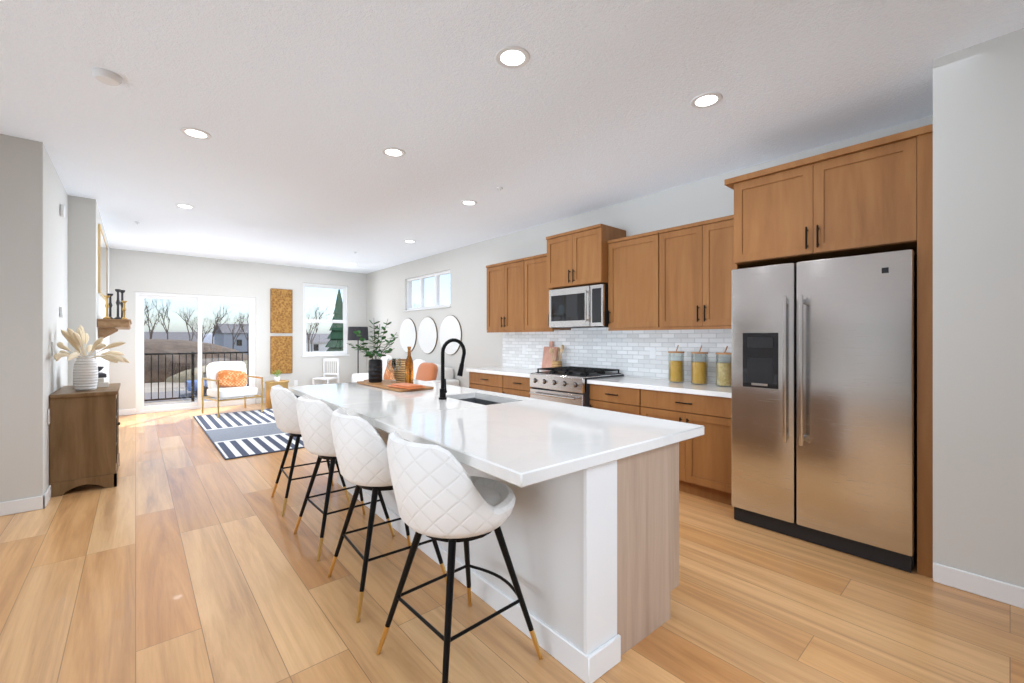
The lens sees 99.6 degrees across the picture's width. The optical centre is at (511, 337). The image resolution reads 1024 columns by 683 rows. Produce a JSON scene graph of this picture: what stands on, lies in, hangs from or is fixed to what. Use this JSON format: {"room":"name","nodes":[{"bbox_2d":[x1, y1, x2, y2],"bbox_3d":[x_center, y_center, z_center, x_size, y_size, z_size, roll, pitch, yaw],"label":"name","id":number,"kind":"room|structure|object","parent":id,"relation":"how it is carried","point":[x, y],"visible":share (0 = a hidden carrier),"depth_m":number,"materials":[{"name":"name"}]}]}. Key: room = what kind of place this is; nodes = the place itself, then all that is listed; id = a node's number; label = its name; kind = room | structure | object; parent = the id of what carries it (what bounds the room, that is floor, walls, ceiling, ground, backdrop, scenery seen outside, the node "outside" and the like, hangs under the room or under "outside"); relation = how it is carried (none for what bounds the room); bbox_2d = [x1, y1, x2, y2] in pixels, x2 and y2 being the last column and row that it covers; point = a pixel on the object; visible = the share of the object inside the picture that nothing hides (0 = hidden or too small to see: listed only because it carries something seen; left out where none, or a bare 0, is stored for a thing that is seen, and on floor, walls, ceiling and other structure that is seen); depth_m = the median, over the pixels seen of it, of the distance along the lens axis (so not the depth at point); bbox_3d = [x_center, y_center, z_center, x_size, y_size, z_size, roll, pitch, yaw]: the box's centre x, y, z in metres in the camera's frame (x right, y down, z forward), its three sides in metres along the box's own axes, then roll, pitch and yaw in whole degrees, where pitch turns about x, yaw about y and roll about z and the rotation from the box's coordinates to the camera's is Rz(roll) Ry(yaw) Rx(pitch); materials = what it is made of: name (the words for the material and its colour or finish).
{"room":"kitchen","nodes":[
{"label":"kitchen","id":0,"kind":"room"},
{"bbox_2d":[0,134,67,501],"bbox_3d":[-6.175,-0.095,4.338,2.570,2.770,5.050,0,0,-41],"label":"wall","id":1,"kind":"structure","parent":0,"point":[33,266],"depth_m":3.23,"materials":[{"name":"white paint"}]},
{"bbox_2d":[0,493,47,515],"bbox_3d":[-4.471,1.240,2.464,2.484,0.100,0.014,0,0,-41],"label":"baseboard","id":2,"kind":"structure","parent":1,"relation":"attached to","point":[39,502],"depth_m":3.20,"materials":[{"name":"white"}]},
{"bbox_2d":[45,485,50,501],"bbox_3d":[-4.078,1.240,3.895,0.014,0.100,1.570,0,0,-41],"label":"baseboard","id":3,"kind":"structure","parent":1,"relation":"attached to","point":[48,490],"depth_m":3.44,"materials":[{"name":"white"}]},
{"bbox_2d":[48,409,49,424],"bbox_3d":[-3.713,0.630,3.471,0.006,0.120,0.070,0,0,-41],"label":"electrical outlet","id":4,"kind":"object","parent":1,"relation":"attached to","point":[48,409],"depth_m":3.45,"materials":[{"name":"white plastic"}]},
{"bbox_2d":[52,342,54,355],"bbox_3d":[-3.865,0.090,3.649,0.011,0.120,0.080,0,0,-41],"label":"light switch","id":5,"kind":"object","parent":1,"relation":"attached to","point":[53,343],"depth_m":3.63,"materials":[{"name":"white plastic"}]},
{"bbox_2d":[60,307,63,317],"bbox_3d":[-4.193,-0.240,4.034,0.020,0.100,0.110,0,0,-41],"label":"light switch","id":6,"kind":"object","parent":1,"relation":"attached to","point":[61,308],"depth_m":4.00,"materials":[{"name":"white plastic"}]},
{"bbox_2d":[60,204,64,217],"bbox_3d":[-4.186,-1.185,4.033,0.030,0.110,0.080,0,0,-41],"label":"door chime","id":7,"kind":"object","parent":1,"relation":"attached to","point":[62,210],"depth_m":4.00,"materials":[{"name":"white plastic"}]},
{"bbox_2d":[68,195,109,385],"bbox_3d":[-5.602,-0.095,5.797,0.210,2.770,3.300,0,0,-41],"label":"wall","id":8,"kind":"structure","parent":0,"point":[86,306],"depth_m":4.57,"materials":[{"name":"white paint"}]},
{"bbox_2d":[98,224,107,301],"bbox_3d":[-5.219,-0.900,5.533,0.018,0.780,1.700,0,0,-41],"label":"mirror","id":9,"kind":"object","parent":8,"relation":"attached to","point":[102,268],"visible":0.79,"depth_m":5.30,"materials":[{"name":"brown"}]},
{"bbox_2d":[97,319,131,338],"bbox_3d":[-4.924,-0.102,5.392,0.278,0.217,1.600,0,0,-41],"label":"mantel shelf","id":10,"kind":"object","parent":8,"relation":"attached to","point":[107,327],"visible":0.96,"depth_m":4.86,"materials":[{"name":"brown wood"}]},
{"bbox_2d":[103,289,126,318],"bbox_3d":[-4.566,-0.391,4.994,0.208,0.360,0.436,0,0,-41],"label":"decor","id":11,"kind":"object","parent":10,"relation":"on","point":[118,303],"visible":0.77,"depth_m":4.97,"materials":[{"name":"gold metal"}]},
{"bbox_2d":[110,248,365,409],"bbox_3d":[-5.130,-0.095,8.493,4.600,2.770,0.150,0,0,-41],"label":"wall","id":12,"kind":"structure","parent":0,"point":[132,272],"depth_m":8.35,"materials":[{"name":"white paint"}]},
{"bbox_2d":[119,409,135,415],"bbox_3d":[-6.473,1.240,7.216,0.299,0.100,0.014,0,0,-41],"label":"baseboard","id":13,"kind":"structure","parent":12,"relation":"attached to","point":[122,412],"depth_m":7.24,"materials":[{"name":"white"}]},
{"bbox_2d":[136,291,255,413],"bbox_3d":[-5.735,0.250,7.954,1.780,2.080,0.090,0,0,-41],"label":"sliding door","id":14,"kind":"structure","parent":12,"relation":"in","point":[141,408],"depth_m":7.88,"materials":[{"name":"white plastic"}]},
{"bbox_2d":[256,398,265,403],"bbox_3d":[-4.193,1.240,9.198,2.179,0.100,0.014,0,0,-41],"label":"baseboard","id":15,"kind":"structure","parent":12,"relation":"attached to","point":[258,401],"depth_m":8.52,"materials":[{"name":"white"}]},
{"bbox_2d":[263,380,297,387],"bbox_3d":[-4.700,0.930,8.761,0.680,0.120,0.007,0,0,-41],"label":"outlet plates","id":16,"kind":"object","parent":12,"relation":"attached to","point":[295,382],"visible":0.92,"depth_m":8.95,"materials":[{"name":"white plastic"}]},
{"bbox_2d":[270,288,292,332],"bbox_3d":[-4.664,-0.545,8.764,0.400,0.890,0.048,0,0,-41],"label":"art panel","id":17,"kind":"object","parent":12,"relation":"attached to","point":[281,310],"visible":0.98,"depth_m":8.74,"materials":[{"name":"brown wood"}]},
{"bbox_2d":[270,336,292,373],"bbox_3d":[-4.664,0.340,8.764,0.400,0.760,0.048,0,0,-41],"label":"art panel","id":18,"kind":"object","parent":12,"relation":"attached to","point":[281,354],"visible":0.98,"depth_m":8.74,"materials":[{"name":"brown wood"}]},
{"bbox_2d":[301,283,349,356],"bbox_3d":[-4.043,-0.383,9.391,1.000,1.555,0.140,0,0,-41],"label":"window","id":19,"kind":"structure","parent":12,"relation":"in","point":[326,353],"depth_m":9.41,"materials":[{"name":"white plastic"}]},
{"bbox_2d":[0,403,1023,682],"bbox_3d":[-1.815,1.340,2.927,7.300,0.100,13.000,0,0,-41],"label":"floor","id":20,"kind":"structure","parent":0,"point":[180,553],"depth_m":2.10,"materials":[{"name":"brown wood"}]},
{"bbox_2d":[49,383,120,496],"bbox_3d":[-3.868,0.875,3.965,0.416,0.830,0.890,0,0,-41],"label":"sideboard","id":21,"kind":"object","parent":20,"relation":"on","point":[83,437],"visible":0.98,"depth_m":3.64,"materials":[{"name":"brown wood"}]},
{"bbox_2d":[72,366,108,387],"bbox_3d":[-3.977,0.367,4.095,0.250,0.184,0.317,0,0,-45],"label":"books","id":22,"kind":"object","parent":21,"relation":"on","point":[103,378],"visible":0.4,"depth_m":4.06,"materials":[{"name":"white paper"}]},
{"bbox_2d":[53,325,129,390],"bbox_3d":[-3.671,0.171,3.809,0.470,0.576,0.716,0,0,-41],"label":"vase","id":23,"kind":"object","parent":21,"relation":"on","point":[85,372],"visible":1,"depth_m":3.74,"materials":[{"name":"white ceramic"}]},
{"bbox_2d":[193,409,333,459],"bbox_3d":[-3.254,1.283,6.579,2.296,0.014,3.330,0,0,-41],"label":"rug","id":24,"kind":"object","parent":20,"relation":"on","point":[234,435],"visible":0.4,"depth_m":5.80,"materials":[{"name":"fabric"}]},
{"bbox_2d":[202,361,262,417],"bbox_3d":[-4.777,0.841,7.401,0.700,0.871,0.682,0,0,37],"label":"accent chair","id":25,"kind":"object","parent":24,"relation":"on","point":[226,379],"visible":1,"depth_m":7.34,"materials":[{"name":"white fabric"}]},
{"bbox_2d":[265,380,288,407],"bbox_3d":[-4.358,1.037,8.031,0.400,0.480,0.400,0,0,-41],"label":"side table","id":26,"kind":"object","parent":24,"relation":"on","point":[271,383],"visible":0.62,"depth_m":7.87,"materials":[{"name":"brown wood"}]},
{"bbox_2d":[271,370,281,380],"bbox_3d":[-4.368,0.694,8.034,0.183,0.204,0.126,0,0,-41],"label":"potted plant","id":27,"kind":"object","parent":26,"relation":"on","point":[276,378],"visible":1,"depth_m":8.01,"materials":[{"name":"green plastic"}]},
{"bbox_2d":[270,385,349,515],"bbox_3d":[-1.631,0.832,3.455,0.525,0.921,0.495,0,0,-37],"label":"stool","id":28,"kind":"object","parent":20,"relation":"on","point":[284,401],"visible":0.46,"depth_m":3.24,"materials":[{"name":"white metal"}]},
{"bbox_2d":[312,358,338,384],"bbox_3d":[-3.853,0.860,8.969,0.370,0.860,0.370,0,0,14],"label":"chair","id":29,"kind":"object","parent":20,"relation":"on","point":[323,378],"visible":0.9,"depth_m":9.10,"materials":[{"name":"white paint"}]},
{"bbox_2d":[294,395,394,560],"bbox_3d":[-1.117,0.832,2.827,0.525,0.921,0.495,0,0,-42],"label":"stool","id":30,"kind":"object","parent":20,"relation":"on","point":[314,418],"visible":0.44,"depth_m":2.61,"materials":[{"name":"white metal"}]},
{"bbox_2d":[348,327,368,372],"bbox_3d":[-3.317,0.525,9.333,0.430,1.530,0.430,0,0,-41],"label":"floor lamp","id":31,"kind":"object","parent":20,"relation":"on","point":[363,334],"visible":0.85,"depth_m":9.18,"materials":[{"name":"black metal"}]},
{"bbox_2d":[328,408,446,621],"bbox_3d":[-0.674,0.832,2.286,0.525,0.921,0.495,0,0,-38],"label":"stool","id":32,"kind":"object","parent":20,"relation":"on","point":[360,446],"visible":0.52,"depth_m":2.07,"materials":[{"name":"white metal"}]},
{"bbox_2d":[352,355,458,385],"bbox_3d":[-1.936,0.806,7.592,0.920,0.969,2.300,0,0,-41],"label":"sofa","id":33,"kind":"object","parent":20,"relation":"on","point":[423,370],"visible":0.17,"depth_m":7.08,"materials":[{"name":"white fabric"}]},
{"bbox_2d":[376,431,542,682],"bbox_3d":[-0.230,0.832,1.743,0.525,0.921,0.495,0,0,-43],"label":"stool","id":34,"kind":"object","parent":20,"relation":"on","point":[441,494],"visible":1,"depth_m":1.54,"materials":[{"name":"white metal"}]},
{"bbox_2d":[467,371,497,391],"bbox_3d":[-0.096,0.870,5.742,0.608,0.840,0.768,0,0,-41],"label":"base cabinet","id":35,"kind":"object","parent":20,"relation":"on","point":[480,382],"depth_m":5.59,"materials":[{"name":"brown wood"}]},
{"bbox_2d":[337,395,678,682],"bbox_3d":[-0.386,0.872,2.935,0.680,0.835,2.912,0,0,-39],"label":"kitchen island","id":36,"kind":"object","parent":20,"relation":"on","point":[589,526],"depth_m":1.80,"materials":[{"name":"white paint"}]},
{"bbox_2d":[288,379,703,490],"bbox_3d":[-0.495,0.432,2.840,1.130,0.045,3.030,0,0,-39],"label":"island countertop","id":37,"kind":"structure","parent":36,"relation":"on","point":[519,441],"depth_m":1.98,"materials":[{"name":"white stone"}]},
{"bbox_2d":[357,379,433,391],"bbox_3d":[-1.048,0.399,3.720,0.300,0.021,0.950,0,0,-41],"label":"serving tray","id":38,"kind":"object","parent":37,"relation":"on","point":[383,384],"visible":0.6,"depth_m":3.57,"materials":[{"name":"brown wood"}]},
{"bbox_2d":[347,320,397,382],"bbox_3d":[-1.201,0.107,3.878,0.457,0.565,0.562,0,0,-41],"label":"vase","id":39,"kind":"object","parent":38,"relation":"on","point":[375,370],"visible":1,"depth_m":3.79,"materials":[{"name":"black ceramic"}]},
{"bbox_2d":[387,358,400,383],"bbox_3d":[-1.015,0.282,3.729,0.081,0.215,0.194,0,0,4],"label":"glasses","id":40,"kind":"object","parent":38,"relation":"on","point":[394,363],"visible":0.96,"depth_m":3.75,"materials":[{"name":"clear glass"}]},
{"bbox_2d":[387,383,424,389],"bbox_3d":[-0.837,0.378,3.421,0.300,0.023,0.155,0,0,41],"label":"napkin","id":41,"kind":"object","parent":38,"relation":"on","point":[409,386],"visible":0.96,"depth_m":3.36,"materials":[{"name":"orange fabric"}]},
{"bbox_2d":[405,346,412,383],"bbox_3d":[-0.871,0.231,3.669,0.068,0.318,0.068,0,0,-41],"label":"bottle","id":42,"kind":"object","parent":38,"relation":"on","point":[409,370],"visible":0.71,"depth_m":3.65,"materials":[{"name":"brown glass"}]},
{"bbox_2d":[393,359,405,381],"bbox_3d":[-1.033,0.304,4.084,0.170,0.210,0.170,0,0,-41],"label":"wicker vase","id":43,"kind":"object","parent":37,"relation":"on","point":[399,374],"visible":0.42,"depth_m":4.01,"materials":[{"name":"beige wicker"}]},
{"bbox_2d":[439,338,465,399],"bbox_3d":[-0.393,0.205,2.932,0.209,0.407,0.088,0,0,-39],"label":"faucet","id":44,"kind":"object","parent":37,"relation":"on","point":[443,390],"visible":1,"depth_m":2.90,"materials":[{"name":"black metal"}]},
{"bbox_2d":[498,375,531,397],"bbox_3d":[0.283,0.870,5.306,0.608,0.840,0.628,0,0,-41],"label":"base cabinet","id":45,"kind":"object","parent":20,"relation":"on","point":[507,384],"depth_m":5.15,"materials":[{"name":"brown wood"}]},
{"bbox_2d":[466,367,543,378],"bbox_3d":[0.051,0.430,5.546,0.643,0.040,1.297,0,0,-41],"label":"countertop","id":46,"kind":"structure","parent":45,"relation":"on","point":[522,372],"depth_m":5.47,"materials":[{"name":"white stone"}]},
{"bbox_2d":[542,341,557,370],"bbox_3d":[0.475,0.223,5.448,0.068,0.366,0.240,0,0,-41],"label":"cutting board","id":47,"kind":"object","parent":46,"relation":"on","point":[547,360],"visible":0.85,"depth_m":5.46,"materials":[{"name":"pink wood"}]},
{"bbox_2d":[549,345,563,366],"bbox_3d":[0.550,0.245,5.275,0.158,0.328,0.185,0,0,-41],"label":"utensil crock","id":48,"kind":"object","parent":46,"relation":"on","point":[556,363],"visible":0.77,"depth_m":5.25,"materials":[{"name":"wood"}]},
{"bbox_2d":[529,366,623,406],"bbox_3d":[0.680,0.815,4.726,0.748,0.951,0.756,0,0,-41],"label":"range","id":49,"kind":"object","parent":20,"relation":"on","point":[567,385],"visible":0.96,"depth_m":4.50,"materials":[{"name":"grey metal"}]},
{"bbox_2d":[587,383,629,413],"bbox_3d":[1.202,0.870,4.249,0.608,0.840,0.633,0,0,-41],"label":"base cabinet","id":50,"kind":"object","parent":20,"relation":"on","point":[617,399],"depth_m":4.10,"materials":[{"name":"brown wood"}]},
{"bbox_2d":[630,387,731,504],"bbox_3d":[1.624,0.870,3.763,0.608,0.840,0.897,0,0,-41],"label":"base cabinet","id":51,"kind":"object","parent":20,"relation":"on","point":[705,461],"depth_m":3.45,"materials":[{"name":"brown wood"}]},
{"bbox_2d":[587,375,731,398],"bbox_3d":[1.442,0.430,3.946,0.643,0.040,1.411,0,0,-41],"label":"countertop","id":52,"kind":"structure","parent":51,"relation":"on","point":[636,381],"depth_m":3.80,"materials":[{"name":"white stone"}]},
{"bbox_2d":[668,345,684,382],"bbox_3d":[1.530,0.238,4.033,0.144,0.343,0.144,0,0,-41],"label":"canister","id":53,"kind":"object","parent":52,"relation":"on","point":[676,372],"visible":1,"depth_m":3.98,"materials":[{"name":"clear glass"}]},
{"bbox_2d":[691,346,707,384],"bbox_3d":[1.674,0.238,3.867,0.144,0.343,0.144,0,0,-41],"label":"canister","id":54,"kind":"object","parent":52,"relation":"on","point":[699,372],"visible":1,"depth_m":3.81,"materials":[{"name":"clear glass"}]},
{"bbox_2d":[715,346,731,386],"bbox_3d":[1.818,0.238,3.701,0.144,0.343,0.144,0,0,-41],"label":"canister","id":55,"kind":"object","parent":52,"relation":"on","point":[724,374],"visible":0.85,"depth_m":3.65,"materials":[{"name":"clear glass"}]},
{"bbox_2d":[732,249,916,571],"bbox_3d":[2.140,0.400,2.947,0.858,1.770,0.950,0,0,-41],"label":"refrigerator","id":56,"kind":"object","parent":20,"relation":"on","point":[824,402],"visible":1,"depth_m":2.62,"materials":[{"name":"grey metal"}]},
{"bbox_2d":[724,124,932,577],"bbox_3d":[2.184,0.073,2.976,0.795,2.433,1.082,0,0,-41],"label":"tall cabinet","id":57,"kind":"object","parent":20,"relation":"on","point":[872,196],"visible":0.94,"depth_m":2.56,"materials":[{"name":"brown wood"}]},
{"bbox_2d":[0,0,1023,273],"bbox_3d":[-1.815,-1.530,2.927,7.300,0.100,13.000,0,0,-41],"label":"ceiling","id":58,"kind":"structure","parent":0,"point":[302,112],"depth_m":2.73,"materials":[{"name":"white paint"}]},
{"bbox_2d":[91,68,122,85],"bbox_3d":[-2.275,-1.462,2.434,0.130,0.034,0.130,0,0,-41],"label":"smoke detector","id":59,"kind":"object","parent":58,"relation":"attached to","point":[106,77],"visible":0.98,"depth_m":2.41,"materials":[{"name":"white plastic"}]},
{"bbox_2d":[175,204,194,208],"bbox_3d":[-3.659,-1.477,4.845,0.170,0.006,0.184,0,0,-41],"label":"recessed light","id":60,"kind":"object","parent":58,"relation":"in","point":[186,206],"depth_m":4.86,"materials":[{"name":"white plastic"}]},
{"bbox_2d":[180,127,210,139],"bbox_3d":[-2.278,-1.477,3.120,0.176,0.006,0.188,0,0,-41],"label":"recessed light","id":61,"kind":"object","parent":58,"relation":"in","point":[196,133],"depth_m":3.13,"materials":[{"name":"white plastic"}]},
{"bbox_2d":[135,187,502,253],"bbox_3d":[-2.427,-1.465,4.979,2.888,0.030,4.160,0,0,-41],"label":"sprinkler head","id":62,"kind":"object","parent":58,"relation":"attached to","point":[499,188],"visible":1,"depth_m":4.28},
{"bbox_2d":[382,147,404,156],"bbox_3d":[-0.943,-1.477,3.438,0.178,0.006,0.185,0,0,-41],"label":"recessed light","id":63,"kind":"object","parent":58,"relation":"in","point":[388,151],"depth_m":3.44,"materials":[{"name":"white plastic"}]},
{"bbox_2d":[461,200,476,205],"bbox_3d":[-0.469,-1.477,4.719,0.179,0.006,0.178,0,0,-41],"label":"recessed light","id":64,"kind":"object","parent":58,"relation":"in","point":[465,202],"depth_m":4.72,"materials":[{"name":"white plastic"}]},
{"bbox_2d":[495,46,529,68],"bbox_3d":[0.004,-1.477,2.274,0.182,0.006,0.183,0,0,-41],"label":"recessed light","id":65,"kind":"object","parent":58,"relation":"in","point":[512,57],"depth_m":2.28,"materials":[{"name":"white plastic"}]},
{"bbox_2d":[691,92,722,108],"bbox_3d":[1.206,-1.477,2.686,0.184,0.006,0.181,0,0,-41],"label":"recessed light","id":66,"kind":"object","parent":58,"relation":"in","point":[705,100],"depth_m":2.69,"materials":[{"name":"white plastic"}]},
{"bbox_2d":[366,115,932,387],"bbox_3d":[-0.244,-0.095,6.492,0.150,2.770,9.580,0,0,-41],"label":"wall","id":67,"kind":"structure","parent":0,"point":[685,204],"depth_m":6.52,"materials":[{"name":"white paint"}]},
{"bbox_2d":[400,318,416,352],"bbox_3d":[-2.023,-0.050,8.405,0.021,0.670,0.670,0,0,-41],"label":"round mirror","id":68,"kind":"object","parent":67,"relation":"attached to","point":[408,334],"visible":0.94,"depth_m":8.39,"materials":[{"name":"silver metal"}]},
{"bbox_2d":[403,270,450,311],"bbox_3d":[-1.542,-0.840,7.935,0.135,0.640,1.660,0,0,-41],"label":"window","id":69,"kind":"structure","parent":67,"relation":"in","point":[437,289],"depth_m":8.00,"materials":[{"name":"white plastic"}]},
{"bbox_2d":[418,317,437,353],"bbox_3d":[-1.530,-0.050,7.839,0.021,0.670,0.670,0,0,-41],"label":"round mirror","id":70,"kind":"object","parent":67,"relation":"attached to","point":[427,335],"visible":0.96,"depth_m":7.82,"materials":[{"name":"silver metal"}]},
{"bbox_2d":[439,315,461,354],"bbox_3d":[-1.038,-0.050,7.273,0.021,0.670,0.670,0,0,-41],"label":"round mirror","id":71,"kind":"object","parent":67,"relation":"attached to","point":[450,327],"visible":0.94,"depth_m":7.25,"materials":[{"name":"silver metal"}]},
{"bbox_2d":[486,259,517,330],"bbox_3d":[0.042,-0.550,5.795,0.328,0.900,0.828,0,0,-41],"label":"upper cabinet","id":72,"kind":"object","parent":67,"relation":"attached to","point":[502,278],"depth_m":5.72,"materials":[{"name":"brown wood"}]},
{"bbox_2d":[518,253,570,330],"bbox_3d":[0.414,-0.550,5.367,0.328,0.900,0.548,0,0,-41],"label":"upper cabinet","id":73,"kind":"object","parent":67,"relation":"attached to","point":[533,297],"depth_m":5.30,"materials":[{"name":"brown wood"}]},
{"bbox_2d":[546,224,625,290],"bbox_3d":[0.816,-0.865,4.830,0.428,0.590,0.780,0,0,-41],"label":"upper cabinet","id":74,"kind":"object","parent":67,"relation":"attached to","point":[576,258],"depth_m":4.64,"materials":[{"name":"brown wood"}]},
{"bbox_2d":[549,284,607,327],"bbox_3d":[0.807,-0.336,4.822,0.426,0.439,0.770,0,0,-41],"label":"microwave","id":75,"kind":"object","parent":74,"relation":"attached to","point":[580,307],"visible":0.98,"depth_m":4.65,"materials":[{"name":"silver metal"}]},
{"bbox_2d":[606,232,649,330],"bbox_3d":[1.320,-0.550,4.325,0.328,0.900,0.633,0,0,-41],"label":"upper cabinet","id":76,"kind":"object","parent":67,"relation":"attached to","point":[627,258],"depth_m":4.28,"materials":[{"name":"brown wood"}]},
{"bbox_2d":[650,215,733,329],"bbox_3d":[1.736,-0.550,3.847,0.328,0.900,0.877,0,0,-41],"label":"upper cabinet","id":77,"kind":"object","parent":67,"relation":"attached to","point":[676,278],"depth_m":3.79,"materials":[{"name":"brown wood"}]},
{"bbox_2d":[933,28,1023,587],"bbox_3d":[3.702,-0.095,1.343,0.950,2.770,3.370,0,0,-41],"label":"wall","id":78,"kind":"structure","parent":0,"point":[978,309],"depth_m":2.18,"materials":[{"name":"white paint"}]},
{"bbox_2d":[933,563,1023,608],"bbox_3d":[3.305,1.240,1.065,0.014,0.100,3.269,0,0,-41],"label":"baseboard","id":79,"kind":"structure","parent":78,"relation":"attached to","point":[997,590],"depth_m":2.17,"materials":[{"name":"white"}]},
{"label":"outside","id":80,"kind":"structure","parent":0,"visible":0},
{"bbox_2d":[144,289,417,405],"bbox_3d":[-82.297,0.388,166.963,634.920,19.999,440.000,0,0,-41],"label":"scenery","id":81,"kind":"structure","parent":80,"point":[243,336],"depth_m":42.36,"materials":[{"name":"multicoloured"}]}
]}

